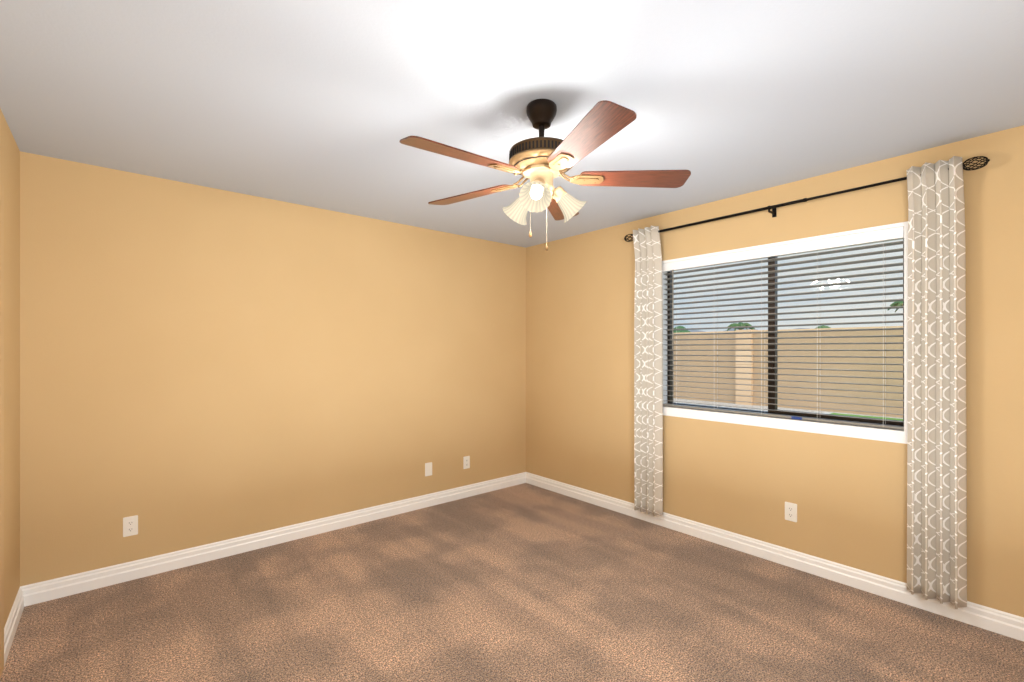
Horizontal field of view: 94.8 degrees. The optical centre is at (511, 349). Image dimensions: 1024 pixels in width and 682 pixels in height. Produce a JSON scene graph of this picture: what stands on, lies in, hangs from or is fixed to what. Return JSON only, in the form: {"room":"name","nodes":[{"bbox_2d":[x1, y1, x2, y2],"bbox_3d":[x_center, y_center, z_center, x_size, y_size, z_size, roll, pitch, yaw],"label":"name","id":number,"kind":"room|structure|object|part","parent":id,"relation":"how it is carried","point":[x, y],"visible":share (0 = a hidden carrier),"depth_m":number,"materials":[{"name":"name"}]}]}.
{"room":"empty bedroom","nodes":[
{"label":"empty bedroom","id":0,"kind":"room"},
{"bbox_2d":[0,108,19,626],"bbox_3d":[-1.242,0.155,0.768,0.160,2.440,4.482,0,0,-41],"label":"wall","id":1,"kind":"structure","parent":0,"point":[9,165],"depth_m":2.31,"materials":[{"name":"paint"}]},
{"bbox_2d":[0,181,3,677],"bbox_3d":[-1.885,0.333,1.658,0.018,2.085,0.990,0,0,-41],"label":"door frame","id":2,"kind":"structure","parent":1,"relation":"attached to","point":[1,427],"depth_m":1.99,"materials":[{"name":"brown paint"}]},
{"bbox_2d":[4,587,23,665],"bbox_3d":[-2.418,1.321,2.282,0.018,0.107,0.652,0,0,-41],"label":"baseboard","id":3,"kind":"structure","parent":1,"relation":"attached to","point":[12,622],"depth_m":2.27,"materials":[{"name":"white wood"}]},
{"bbox_2d":[20,151,525,585],"bbox_3d":[-1.298,0.155,3.773,3.980,2.440,0.160,0,0,-41],"label":"wall","id":4,"kind":"structure","parent":0,"point":[201,365],"depth_m":3.17,"materials":[{"name":"paint"}]},
{"bbox_2d":[123,515,137,536],"bbox_3d":[-2.284,1.055,2.820,0.070,0.115,0.008,0,0,-41],"label":"electrical outlet","id":5,"kind":"object","parent":4,"relation":"attached to","point":[130,525],"visible":1,"depth_m":2.82,"materials":[{"name":"white plastic"}]},
{"bbox_2d":[20,472,525,606],"bbox_3d":[-1.240,1.321,3.706,3.660,0.107,0.018,0,0,-41],"label":"baseboard","id":6,"kind":"structure","parent":4,"relation":"attached to","point":[51,589],"depth_m":3.17,"materials":[{"name":"white wood"}]},
{"bbox_2d":[425,462,431,475],"bbox_3d":[-0.733,1.050,4.146,0.070,0.115,0.008,0,0,-41],"label":"electrical outlet","id":7,"kind":"object","parent":4,"relation":"attached to","point":[428,469],"visible":1,"depth_m":4.14,"materials":[{"name":"white plastic"}]},
{"bbox_2d":[463,456,469,468],"bbox_3d":[-0.424,1.053,4.409,0.070,0.115,0.008,0,0,-41],"label":"electrical outlet","id":8,"kind":"object","parent":4,"relation":"attached to","point":[466,462],"visible":1,"depth_m":4.40,"materials":[{"name":"white plastic"}]},
{"bbox_2d":[0,483,1023,681],"bbox_3d":[0.158,1.435,2.069,3.980,0.120,4.642,0,0,-41],"label":"floor","id":9,"kind":"structure","parent":0,"point":[525,582],"depth_m":2.42,"materials":[{"name":"brown carpet"}]},
{"bbox_2d":[0,0,1023,247],"bbox_3d":[0.158,-1.125,2.069,3.980,0.120,4.642,0,0,-41],"label":"ceiling","id":10,"kind":"structure","parent":0,"point":[326,104],"depth_m":1.93,"materials":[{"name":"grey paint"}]},
{"bbox_2d":[399,99,690,250],"bbox_3d":[0.094,-0.745,2.039,1.206,0.641,1.241,0,0,-41],"label":"ceiling fan","id":11,"kind":"object","parent":10,"relation":"hanging from","point":[541,162],"visible":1,"depth_m":1.96,"materials":[{"name":"brown wood"}]},
{"bbox_2d":[526,125,1023,616],"bbox_3d":[1.610,0.155,3.310,0.160,2.440,4.322,0,0,-41],"label":"wall","id":12,"kind":"structure","parent":0,"point":[847,496],"depth_m":2.96,"materials":[{"name":"paint"}]},
{"bbox_2d":[526,472,1023,641],"bbox_3d":[1.543,1.321,3.252,0.018,0.107,4.322,0,0,-41],"label":"baseboard","id":13,"kind":"structure","parent":12,"relation":"attached to","point":[995,620],"depth_m":2.90,"materials":[{"name":"white wood"}]},
{"bbox_2d":[662,221,907,443],"bbox_3d":[1.710,-0.093,3.186,0.159,1.207,1.567,0,0,-41],"label":"window","id":14,"kind":"structure","parent":12,"relation":"in","point":[870,433],"depth_m":3.09,"materials":[{"name":"white"}]},
{"bbox_2d":[662,226,903,429],"bbox_3d":[1.681,-0.118,3.160,0.077,1.116,1.487,0,0,-41],"label":"window blinds","id":15,"kind":"object","parent":14,"relation":"attached to","point":[883,235],"visible":0.9,"depth_m":3.02,"materials":[{"name":"grey plastic"}]},
{"bbox_2d":[785,502,796,521],"bbox_3d":[1.771,1.029,2.992,0.008,0.115,0.070,0,0,-41],"label":"electrical outlet","id":16,"kind":"object","parent":12,"relation":"attached to","point":[790,511],"visible":1,"depth_m":2.99,"materials":[{"name":"white plastic"}]},
{"bbox_2d":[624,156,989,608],"bbox_3d":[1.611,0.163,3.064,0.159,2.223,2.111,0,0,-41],"label":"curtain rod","id":17,"kind":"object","parent":12,"relation":"attached to","point":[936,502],"visible":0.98,"depth_m":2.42,"materials":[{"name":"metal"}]},
{"bbox_2d":[632,225,662,516],"bbox_3d":[1.050,0.163,3.692,0.121,2.223,0.236,0,0,-40],"label":"curtain","id":18,"kind":"object","parent":17,"relation":"hanging from","point":[648,297],"depth_m":3.67,"materials":[{"name":"fabric"}]},
{"bbox_3d":[1.627,-0.903,3.078,0.116,0.075,2.111,0,0,-40],"label":"rod","id":19,"kind":"part","parent":17,"relation":"part of","materials":[{"name":"black metal"}]},
{"bbox_2d":[906,156,966,608],"bbox_3d":[2.149,0.163,2.398,0.113,2.223,0.233,0,0,-40],"label":"curtain","id":20,"kind":"object","parent":17,"relation":"hanging from","point":[936,423],"depth_m":2.40,"materials":[{"name":"fabric"}]},
{"label":"outside","id":21,"kind":"structure","parent":0,"visible":0},
{"bbox_2d":[690,328,808,331],"bbox_3d":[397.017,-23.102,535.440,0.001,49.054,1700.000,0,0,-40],"label":"mountains","id":22,"kind":"structure","parent":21,"point":[736,329],"depth_m":646.14,"materials":[{"name":"green plant"}]},
{"bbox_2d":[674,398,902,418],"bbox_3d":[153.703,1.525,130.368,396.180,0.200,400.000,0,0,-41],"label":"yard","id":23,"kind":"structure","parent":21,"point":[750,406],"depth_m":11.87,"materials":[{"name":"green plant"}]},
{"bbox_2d":[674,326,689,332],"bbox_3d":[23.330,-0.955,64.624,4.011,4.757,3.888,0,0,-41],"label":"tree","id":24,"kind":"object","parent":23,"relation":"on","point":[679,327],"depth_m":63.92,"materials":[{"name":"green plant"}]},
{"bbox_2d":[727,322,754,330],"bbox_3d":[28.459,-1.026,58.645,3.263,4.899,3.186,0,0,-41],"label":"palm","id":25,"kind":"object","parent":23,"relation":"on","point":[737,324],"depth_m":58.23,"materials":[{"name":"green plant"}]},
{"bbox_2d":[674,326,902,417],"bbox_3d":[3.572,0.450,15.425,0.400,1.950,100.200,0,0,-41],"label":"fence","id":26,"kind":"object","parent":23,"relation":"on","point":[816,378],"depth_m":11.28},
{"bbox_2d":[824,412,902,420],"bbox_3d":[9.199,1.407,4.418,4.640,0.035,12.150,0,0,-41],"label":"grass lawn","id":27,"kind":"structure","parent":23,"relation":"on","point":[861,416],"depth_m":9.88,"materials":[{"name":"green plant"}]},
{"bbox_2d":[888,301,902,311],"bbox_3d":[39.045,-1.825,46.251,3.463,6.499,3.382,0,0,-41],"label":"palm","id":28,"kind":"object","parent":23,"relation":"on","point":[897,304],"depth_m":46.41,"materials":[{"name":"green plant"}]}
]}

